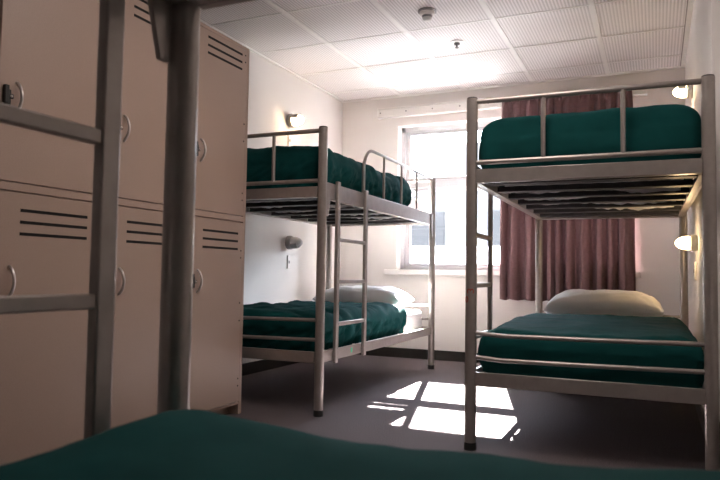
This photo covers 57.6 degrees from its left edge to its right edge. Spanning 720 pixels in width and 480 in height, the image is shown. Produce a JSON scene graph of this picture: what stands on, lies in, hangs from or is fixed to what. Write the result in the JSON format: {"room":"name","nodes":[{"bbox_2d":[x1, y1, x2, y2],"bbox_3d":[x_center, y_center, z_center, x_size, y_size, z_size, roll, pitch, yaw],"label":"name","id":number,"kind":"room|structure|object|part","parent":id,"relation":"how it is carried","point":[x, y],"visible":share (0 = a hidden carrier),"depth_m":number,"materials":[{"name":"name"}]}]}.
{"room":"dormitory","nodes":[
{"label":"dormitory","id":0,"kind":"room"},
{"bbox_2d":[242,51,342,363],"bbox_3d":[-1.817,-0.343,3.288,0.150,2.570,7.950,0,-3,24],"label":"wall","id":1,"kind":"structure","parent":0,"point":[275,93],"depth_m":5.63,"materials":[{"name":"paint"}]},
{"bbox_2d":[242,359,299,375],"bbox_3d":[-0.787,1.021,5.344,0.014,0.092,2.786,0,-3,24],"label":"baseboard","id":2,"kind":"structure","parent":1,"relation":"attached to","point":[260,365],"depth_m":5.30,"materials":[{"name":"brown wood"}]},
{"bbox_2d":[287,255,289,268],"bbox_3d":[-0.622,0.193,5.722,0.016,0.116,0.042,0,-3,24],"label":"light switch","id":3,"kind":"object","parent":1,"relation":"attached to","point":[288,256],"visible":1,"depth_m":5.71,"materials":[{"name":"white plastic"}]},
{"bbox_2d":[288,135,290,145],"bbox_3d":[-0.618,-0.872,5.750,0.016,0.116,0.042,0,-3,24],"label":"light switch","id":4,"kind":"object","parent":1,"relation":"attached to","point":[289,136],"visible":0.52,"depth_m":5.74,"materials":[{"name":"white plastic"}]},
{"bbox_2d":[285,236,302,248],"bbox_3d":[-0.565,0.022,5.695,0.145,0.120,0.120,0,-3,24],"label":"wall lamp","id":5,"kind":"object","parent":1,"relation":"attached to","point":[291,242],"visible":1,"depth_m":5.66,"materials":[{"name":"grey plastic"}]},
{"bbox_2d":[289,243,299,248],"bbox_3d":[-0.560,0.053,5.691,0.060,0.045,0.105,0,-3,24],"label":"hood","id":6,"kind":"object","parent":5,"relation":"attached to","point":[291,245],"depth_m":5.66,"materials":[{"name":"grey plastic"}]},
{"bbox_2d":[286,114,303,127],"bbox_3d":[-0.556,-1.048,5.732,0.145,0.120,0.120,0,-3,24],"label":"wall lamp","id":7,"kind":"object","parent":1,"relation":"attached to","point":[292,120],"visible":1,"depth_m":5.70,"materials":[{"name":"grey plastic"}]},
{"bbox_2d":[200,0,693,102],"bbox_3d":[-0.300,-1.633,2.650,3.160,0.015,7.600,0,-3,24],"label":"trim","id":8,"kind":"structure","parent":1,"relation":"attached to","point":[690,2],"depth_m":5.71,"materials":[{"name":"white paint"}]},
{"bbox_2d":[200,0,686,100],"bbox_3d":[-0.189,-1.690,2.603,3.802,0.100,8.000,0,-3,24],"label":"ceiling","id":9,"kind":"structure","parent":0,"point":[358,19],"depth_m":4.91,"materials":[{"name":"tile"}]},
{"bbox_2d":[418,7,435,21],"bbox_3d":[0.450,-1.502,4.391,0.124,0.072,0.124,0,-3,24],"label":"smoke detector","id":10,"kind":"object","parent":9,"relation":"attached to","point":[426,13],"visible":1,"depth_m":4.36,"materials":[{"name":"grey plastic"}]},
{"bbox_2d":[210,0,683,95],"bbox_3d":[-0.189,-1.638,2.600,3.402,0.007,7.600,0,-3,24],"label":"trim","id":11,"kind":"structure","parent":9,"relation":"attached to","point":[591,4],"depth_m":4.91,"materials":[{"name":"white metal"}]},
{"bbox_2d":[450,40,463,48],"bbox_3d":[0.736,-1.480,4.975,0.104,0.046,0.104,0,-3,24],"label":"sprinkler","id":12,"kind":"object","parent":9,"relation":"attached to","point":[456,43],"visible":1,"depth_m":4.96,"materials":[{"name":"white metal"}]},
{"bbox_2d":[224,354,704,469],"bbox_3d":[-0.230,0.986,2.464,3.802,0.120,8.000,0,-3,24],"label":"floor","id":13,"kind":"structure","parent":0,"point":[383,400],"depth_m":3.75,"materials":[{"name":"carpet"}]},
{"bbox_2d":[0,0,99,464],"bbox_3d":[-1.542,-0.136,2.706,0.795,2.105,0.536,0,-3,24],"label":"locker","id":14,"kind":"object","parent":13,"relation":"on","point":[49,48],"visible":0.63,"depth_m":2.54,"materials":[{"name":"metal"}]},
{"bbox_3d":[-1.269,0.153,2.388,0.040,0.126,0.012,0,-3,24],"label":"handle","id":15,"kind":"part","parent":14,"relation":"part of","materials":[{"name":"silver metal"}]},
{"bbox_3d":[-1.259,-0.526,2.423,0.040,0.126,0.012,0,-3,24],"label":"handle","id":16,"kind":"part","parent":14,"relation":"part of","materials":[{"name":"silver metal"}]},
{"bbox_3d":[-1.229,0.337,2.538,0.022,1.011,0.471,0,-3,24],"label":"door","id":17,"kind":"part","parent":14,"relation":"part of","materials":[{"name":"paint"}]},
{"bbox_3d":[-1.214,-0.687,2.591,0.022,0.961,0.471,0,-3,24],"label":"door","id":18,"kind":"part","parent":14,"relation":"part of","materials":[{"name":"paint"}]},
{"bbox_2d":[19,209,87,239],"bbox_3d":[-1.200,-0.058,2.583,0.002,0.100,0.315,0,-3,24],"label":"vent","id":19,"kind":"object","parent":14,"relation":"attached to","point":[34,224],"depth_m":2.57,"materials":[{"name":"black"}]},
{"bbox_2d":[0,0,252,438],"bbox_3d":[-0.295,-0.029,-0.030,1.048,1.646,2.157,0,-3,24],"label":"bunk bed","id":20,"kind":"object","parent":13,"relation":"on","point":[175,24],"visible":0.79,"depth_m":1.03,"materials":[{"name":"silver metal"}]},
{"bbox_3d":[-0.725,-0.510,0.193,0.042,0.096,2.048,0,-3,24],"label":"rail","id":21,"kind":"part","parent":20,"relation":"part of","materials":[{"name":"silver metal"}]},
{"bbox_3d":[-0.314,0.021,1.130,0.053,1.606,0.053,0,-3,24],"label":"post","id":22,"kind":"part","parent":20,"relation":"part of","materials":[{"name":"silver metal"}]},
{"bbox_3d":[0.142,-0.442,0.946,0.942,0.062,0.050,0,-3,24],"label":"frame","id":23,"kind":"part","parent":20,"relation":"part of","materials":[{"name":"silver metal"}]},
{"bbox_3d":[-0.309,0.388,-0.069,0.860,0.195,1.982,0,-3,24],"label":"mattress","id":24,"kind":"object","parent":20,"relation":"on","visible":0},
{"bbox_2d":[0,409,719,479],"bbox_3d":[-0.226,0.330,0.118,0.938,0.266,1.678,0,-3,24],"label":"duvet","id":25,"kind":"object","parent":24,"relation":"on","point":[185,444],"visible":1,"depth_m":0.74,"materials":[{"name":"green fabric"}]},
{"bbox_2d":[110,0,167,428],"bbox_3d":[-1.320,-0.107,3.197,0.795,2.105,0.536,0,-3,24],"label":"locker","id":26,"kind":"object","parent":13,"relation":"on","point":[144,82],"visible":0.33,"depth_m":3.00,"materials":[{"name":"metal"}]},
{"bbox_3d":[-1.047,0.182,2.879,0.040,0.126,0.012,0,-3,24],"label":"handle","id":27,"kind":"part","parent":26,"relation":"part of","materials":[{"name":"silver metal"}]},
{"bbox_3d":[-1.037,-0.497,2.914,0.040,0.126,0.012,0,-3,24],"label":"handle","id":28,"kind":"part","parent":26,"relation":"part of","materials":[{"name":"silver metal"}]},
{"bbox_3d":[-1.007,0.366,3.030,0.022,1.011,0.471,0,-3,24],"label":"door","id":29,"kind":"part","parent":26,"relation":"part of","materials":[{"name":"paint"}]},
{"bbox_2d":[134,0,150,23],"bbox_3d":[-0.962,-1.058,3.127,0.002,0.097,0.315,0,-3,24],"label":"vent","id":30,"kind":"object","parent":26,"relation":"attached to","point":[141,9],"depth_m":3.03,"materials":[{"name":"black"}]},
{"bbox_3d":[-0.992,-0.658,3.083,0.022,0.961,0.471,0,-3,24],"label":"door","id":31,"kind":"part","parent":26,"relation":"part of","materials":[{"name":"paint"}]},
{"bbox_2d":[126,220,162,244],"bbox_3d":[-0.978,-0.029,3.074,0.002,0.100,0.315,0,-3,24],"label":"vent","id":32,"kind":"object","parent":26,"relation":"attached to","point":[138,232],"depth_m":3.03,"materials":[{"name":"black"}]},
{"bbox_2d":[189,22,249,414],"bbox_3d":[-1.098,-0.078,3.688,0.795,2.105,0.536,0,-3,24],"label":"locker","id":33,"kind":"object","parent":13,"relation":"on","point":[223,87],"visible":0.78,"depth_m":3.56,"materials":[{"name":"metal"}]},
{"bbox_3d":[-0.825,0.211,3.370,0.040,0.126,0.012,0,-3,24],"label":"handle","id":34,"kind":"part","parent":33,"relation":"part of","materials":[{"name":"silver metal"}]},
{"bbox_3d":[-0.814,-0.468,3.405,0.040,0.126,0.012,0,-3,24],"label":"handle","id":35,"kind":"part","parent":33,"relation":"part of","materials":[{"name":"silver metal"}]},
{"bbox_3d":[-0.785,0.395,3.521,0.022,1.011,0.471,0,-3,24],"label":"door","id":36,"kind":"part","parent":33,"relation":"part of","materials":[{"name":"paint"}]},
{"bbox_2d":[202,229,237,249],"bbox_3d":[-0.756,-0.001,3.565,0.002,0.100,0.315,0,-3,24],"label":"vent","id":37,"kind":"object","parent":33,"relation":"attached to","point":[212,239],"depth_m":3.56,"materials":[{"name":"black"}]},
{"bbox_3d":[-0.769,-0.629,3.574,0.022,0.961,0.471,0,-3,24],"label":"door","id":38,"kind":"part","parent":33,"relation":"part of","materials":[{"name":"paint"}]},
{"bbox_2d":[208,35,242,69],"bbox_3d":[-0.740,-1.030,3.619,0.002,0.097,0.315,0,-3,24],"label":"vent","id":39,"kind":"object","parent":33,"relation":"attached to","point":[220,50],"depth_m":3.61,"materials":[{"name":"black"}]},
{"bbox_2d":[242,126,435,416],"bbox_3d":[-0.255,0.227,4.883,1.048,1.646,2.157,0,-3,24],"label":"bunk bed","id":40,"kind":"object","parent":13,"relation":"on","point":[327,194],"visible":0.75,"depth_m":4.03,"materials":[{"name":"silver metal"}]},
{"bbox_3d":[-0.681,0.667,3.901,0.942,0.062,0.050,0,-3,24],"label":"frame","id":41,"kind":"part","parent":40,"relation":"part of","materials":[{"name":"silver metal"}]},
{"bbox_3d":[-0.682,0.573,3.902,0.943,0.029,0.020,0,-3,24],"label":"rail","id":42,"kind":"part","parent":40,"relation":"part of","materials":[{"name":"silver metal"}]},
{"bbox_3d":[-0.680,0.462,3.908,0.943,0.029,0.020,0,-3,24],"label":"rail","id":43,"kind":"part","parent":40,"relation":"part of","materials":[{"name":"silver metal"}]},
{"bbox_3d":[-0.668,-0.338,3.949,0.942,0.024,0.023,0,-3,24],"label":"rail","id":44,"kind":"part","parent":40,"relation":"part of","materials":[{"name":"silver metal"}]},
{"bbox_3d":[-0.667,-0.272,3.950,0.942,0.062,0.050,0,-3,24],"label":"frame","id":45,"kind":"part","parent":40,"relation":"part of","materials":[{"name":"silver metal"}]},
{"bbox_3d":[-0.663,-0.627,3.964,0.942,0.025,0.024,0,-3,24],"label":"rail","id":46,"kind":"part","parent":40,"relation":"part of","materials":[{"name":"silver metal"}]},
{"bbox_3d":[-0.688,-0.227,5.099,0.042,0.096,2.048,0,-3,24],"label":"rail","id":47,"kind":"part","parent":40,"relation":"part of","materials":[{"name":"silver metal"}]},
{"bbox_3d":[-0.222,0.157,3.725,0.053,1.606,0.053,0,-3,24],"label":"post","id":48,"kind":"part","parent":40,"relation":"part of","materials":[{"name":"silver metal"}]},
{"bbox_3d":[-0.288,0.277,6.042,0.053,1.606,0.053,0,-3,24],"label":"post","id":49,"kind":"part","parent":40,"relation":"part of","materials":[{"name":"silver metal"}]},
{"bbox_2d":[249,198,422,219],"bbox_3d":[-0.239,-0.290,4.927,0.860,0.201,1.982,0,-3,24],"label":"mattress","id":50,"kind":"object","parent":40,"relation":"on","point":[412,204],"visible":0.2,"depth_m":5.11,"materials":[{"name":"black fabric"}]},
{"bbox_2d":[246,146,411,205],"bbox_3d":[-0.335,-0.395,4.713,0.977,0.313,1.610,0,-3,24],"label":"duvet","id":51,"kind":"object","parent":50,"relation":"on","point":[292,162],"visible":0.52,"depth_m":3.98,"materials":[{"name":"green fabric"}]},
{"bbox_2d":[253,309,421,350],"bbox_3d":[-0.254,0.646,4.879,0.860,0.195,1.982,0,-3,24],"label":"mattress","id":52,"kind":"object","parent":40,"relation":"on","point":[414,317],"visible":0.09,"depth_m":5.39,"materials":[{"name":"white fabric"}]},
{"bbox_2d":[242,300,406,351],"bbox_3d":[-0.357,0.572,4.645,0.957,0.249,1.567,0,-3,24],"label":"duvet","id":53,"kind":"object","parent":52,"relation":"on","point":[383,319],"visible":0.74,"depth_m":4.05,"materials":[{"name":"green fabric"}]},
{"bbox_2d":[313,285,413,305],"bbox_3d":[0.035,0.479,5.562,0.760,0.188,0.440,0,-3,21],"label":"pillow","id":54,"kind":"object","parent":52,"relation":"on","point":[386,294],"visible":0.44,"depth_m":5.39,"materials":[{"name":"white fabric"}]},
{"bbox_3d":[0.177,0.721,4.665,0.042,0.064,2.048,0,-3,24],"label":"rail","id":55,"kind":"part","parent":40,"relation":"part of","materials":[{"name":"silver metal"}]},
{"bbox_3d":[0.192,-0.234,4.714,0.042,0.096,2.048,0,-3,24],"label":"rail","id":56,"kind":"part","parent":40,"relation":"part of","materials":[{"name":"silver metal"}]},
{"bbox_3d":[0.171,-0.159,5.864,0.942,0.062,0.054,0,-3,24],"label":"frame","id":57,"kind":"part","parent":40,"relation":"part of","materials":[{"name":"silver metal"}]},
{"bbox_3d":[0.320,-0.424,4.972,0.021,0.311,1.494,0,-3,24],"label":"guard rail","id":58,"kind":"part","parent":40,"relation":"part of","materials":[{"name":"silver metal"}]},
{"bbox_3d":[0.161,0.575,5.828,0.943,0.029,0.020,0,-3,24],"label":"rail","id":59,"kind":"part","parent":40,"relation":"part of","materials":[{"name":"silver metal"}]},
{"bbox_3d":[0.178,-0.515,5.885,0.942,0.025,0.024,0,-3,24],"label":"rail","id":60,"kind":"part","parent":40,"relation":"part of","materials":[{"name":"silver metal"}]},
{"bbox_3d":[0.619,0.270,5.646,0.053,1.606,0.053,0,-3,24],"label":"post","id":61,"kind":"part","parent":40,"relation":"part of","materials":[{"name":"silver metal"}]},
{"bbox_2d":[464,74,719,470],"bbox_3d":[1.395,0.198,3.831,1.048,1.646,2.157,0,-3,24],"label":"bunk bed","id":62,"kind":"object","parent":13,"relation":"on","point":[703,170],"visible":0.87,"depth_m":2.96,"materials":[{"name":"silver metal"}]},
{"bbox_3d":[0.521,0.134,3.069,0.053,1.606,0.053,0,-3,24],"label":"post","id":63,"kind":"part","parent":62,"relation":"part of","materials":[{"name":"silver metal"}]},
{"bbox_3d":[0.948,0.698,3.997,0.042,0.064,2.048,0,-3,24],"label":"rail","id":64,"kind":"part","parent":62,"relation":"part of","materials":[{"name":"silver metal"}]},
{"bbox_3d":[0.962,-0.257,4.047,0.042,0.096,2.048,0,-3,24],"label":"rail","id":65,"kind":"part","parent":62,"relation":"part of","materials":[{"name":"silver metal"}]},
{"bbox_3d":[1.362,0.247,4.990,0.053,1.606,0.053,0,-3,24],"label":"post","id":66,"kind":"part","parent":62,"relation":"part of","materials":[{"name":"silver metal"}]},
{"bbox_3d":[0.982,-0.367,2.897,0.942,0.024,0.023,0,-3,24],"label":"rail","id":67,"kind":"part","parent":62,"relation":"part of","materials":[{"name":"silver metal"}]},
{"bbox_3d":[0.987,-0.657,2.912,0.942,0.025,0.024,0,-3,24],"label":"rail","id":68,"kind":"part","parent":62,"relation":"part of","materials":[{"name":"silver metal"}]},
{"bbox_3d":[0.983,-0.301,2.898,0.942,0.062,0.050,0,-3,24],"label":"frame","id":69,"kind":"part","parent":62,"relation":"part of","materials":[{"name":"silver metal"}]},
{"bbox_3d":[0.968,0.543,2.849,0.943,0.029,0.020,0,-3,24],"label":"rail","id":70,"kind":"part","parent":62,"relation":"part of","materials":[{"name":"silver metal"}]},
{"bbox_3d":[0.970,0.433,2.855,0.943,0.029,0.020,0,-3,24],"label":"rail","id":71,"kind":"part","parent":62,"relation":"part of","materials":[{"name":"silver metal"}]},
{"bbox_3d":[0.969,0.638,2.849,0.942,0.062,0.050,0,-3,24],"label":"frame","id":72,"kind":"part","parent":62,"relation":"part of","materials":[{"name":"silver metal"}]},
{"bbox_2d":[505,179,683,210],"bbox_3d":[1.411,-0.319,3.875,0.860,0.201,1.982,0,-3,24],"label":"mattress","id":73,"kind":"object","parent":62,"relation":"on","point":[647,190],"visible":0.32,"depth_m":3.55,"materials":[{"name":"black fabric"}]},
{"bbox_2d":[479,104,701,199],"bbox_3d":[1.317,-0.416,3.662,0.968,0.299,1.592,0,-3,24],"label":"duvet","id":74,"kind":"object","parent":73,"relation":"on","point":[668,126],"visible":0.52,"depth_m":2.93,"materials":[{"name":"green fabric"}]},
{"bbox_3d":[1.821,-0.189,4.811,0.942,0.062,0.054,0,-3,24],"label":"frame","id":75,"kind":"part","parent":62,"relation":"part of","materials":[{"name":"silver metal"}]},
{"bbox_3d":[1.811,0.545,4.776,0.943,0.029,0.020,0,-3,24],"label":"rail","id":76,"kind":"part","parent":62,"relation":"part of","materials":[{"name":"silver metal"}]},
{"bbox_3d":[2.269,0.240,4.593,0.053,1.606,0.053,0,-3,24],"label":"post","id":77,"kind":"part","parent":62,"relation":"part of","materials":[{"name":"silver metal"}]},
{"bbox_3d":[1.842,-0.263,3.662,0.042,0.096,2.048,0,-3,24],"label":"rail","id":78,"kind":"part","parent":62,"relation":"part of","materials":[{"name":"silver metal"}]},
{"bbox_3d":[1.428,0.128,2.672,0.053,1.606,0.053,0,-3,24],"label":"post","id":79,"kind":"part","parent":62,"relation":"part of","materials":[{"name":"silver metal"}]},
{"bbox_3d":[1.396,0.616,3.826,0.860,0.195,1.982,0,-3,24],"label":"mattress","id":80,"kind":"object","parent":62,"relation":"on","visible":0},
{"bbox_2d":[478,313,703,387],"bbox_3d":[1.246,0.539,3.484,0.966,0.244,1.312,0,-3,24],"label":"duvet","id":81,"kind":"object","parent":80,"relation":"on","point":[543,324],"visible":0.9,"depth_m":2.95,"materials":[{"name":"green fabric"}]},
{"bbox_2d":[543,289,663,316],"bbox_3d":[1.611,0.436,4.323,0.720,0.220,0.460,0,-3,24],"label":"pillow","id":82,"kind":"object","parent":80,"relation":"on","point":[572,301],"visible":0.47,"depth_m":4.15,"materials":[{"name":"white fabric"}]},
{"bbox_2d":[340,68,684,352],"bbox_3d":[1.286,-0.147,6.132,3.160,2.570,0.200,0,-3,24],"label":"wall","id":83,"kind":"structure","parent":0,"point":[656,251],"depth_m":6.18,"materials":[{"name":"paint"}]},
{"bbox_2d":[358,347,479,362],"bbox_3d":[1.223,1.084,5.970,3.160,0.092,0.014,0,-3,24],"label":"baseboard","id":84,"kind":"structure","parent":83,"relation":"attached to","point":[456,356],"depth_m":6.27,"materials":[{"name":"brown wood"}]},
{"bbox_2d":[377,83,646,119],"bbox_3d":[1.302,-1.266,6.043,2.465,0.100,0.066,0,-3,24],"label":"track","id":85,"kind":"object","parent":83,"relation":"attached to","point":[454,106],"visible":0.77,"depth_m":6.28,"materials":[{"name":"white plastic"}]},
{"bbox_2d":[500,90,635,300],"bbox_3d":[1.782,-0.381,5.700,1.127,1.834,0.107,0,-3,24],"label":"curtain","id":86,"kind":"object","parent":85,"relation":"hanging from","point":[586,254],"visible":0.48,"depth_m":5.67,"materials":[{"name":"pink fabric"}]},
{"bbox_2d":[384,117,640,277],"bbox_3d":[1.342,-0.402,6.080,2.315,1.475,0.215,0,-3,24],"label":"window","id":87,"kind":"structure","parent":83,"relation":"in","point":[410,260],"depth_m":6.41,"materials":[{"name":"grey"}]},
{"bbox_3d":[1.382,-0.835,6.164,2.005,0.490,0.035,0,-3,24],"label":"sash","id":88,"kind":"part","parent":87,"relation":"part of","materials":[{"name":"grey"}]},
{"bbox_3d":[1.375,-0.128,6.137,2.005,0.775,0.035,0,-3,24],"label":"sash","id":89,"kind":"part","parent":87,"relation":"part of","materials":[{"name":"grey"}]},
{"bbox_3d":[1.317,0.307,6.011,2.315,0.050,0.145,0,-3,24],"label":"sill","id":90,"kind":"part","parent":87,"relation":"part of","materials":[{"name":"white paint"}]},
{"bbox_2d":[685,0,719,414],"bbox_3d":[1.310,-0.368,1.875,0.392,2.570,7.950,0,-3,24],"label":"wall","id":91,"kind":"structure","parent":0,"point":[703,50],"depth_m":3.63,"materials":[{"name":"paint"}]},
{"bbox_2d":[673,85,692,98],"bbox_3d":[2.148,-0.987,4.362,0.119,0.098,0.098,0,-3,24],"label":"wall lamp","id":92,"kind":"object","parent":91,"relation":"attached to","point":[680,91],"visible":0.88,"depth_m":4.33,"materials":[{"name":"white glass"}]},
{"bbox_2d":[680,0,687,65],"bbox_3d":[-0.132,-1.631,2.728,3.402,0.005,7.319,0,-3,24],"label":"trim","id":93,"kind":"structure","parent":91,"relation":"attached to","point":[687,0],"depth_m":4.67,"materials":[{"name":"grey paint"}]},
{"bbox_2d":[675,235,697,250],"bbox_3d":[1.995,0.019,4.010,0.122,0.101,0.101,0,-3,24],"label":"wall lamp","id":94,"kind":"object","parent":91,"relation":"attached to","point":[687,242],"visible":1,"depth_m":3.98,"materials":[{"name":"white plastic"}]},
{"bbox_2d":[694,262,696,279],"bbox_3d":[2.094,0.195,4.097,0.016,0.116,0.042,0,-3,24],"label":"light switch","id":95,"kind":"object","parent":91,"relation":"attached to","point":[695,263],"visible":1,"depth_m":4.08,"materials":[{"name":"white plastic"}]},
{"bbox_2d":[694,404,704,437],"bbox_3d":[1.203,0.814,1.818,0.256,0.200,7.586,0,-3,24],"label":"baseboard","id":96,"kind":"structure","parent":91,"relation":"attached to","point":[699,409],"depth_m":3.52,"materials":[{"name":"brown wood"}]},
{"label":"outside","id":97,"kind":"structure","parent":0,"visible":0},
{"bbox_2d":[411,142,499,245],"bbox_3d":[4.389,2.639,18.166,25.000,10.350,3.050,0,-3,24],"label":"building","id":98,"kind":"structure","parent":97,"point":[444,160],"depth_m":17.65,"materials":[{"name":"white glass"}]}
]}

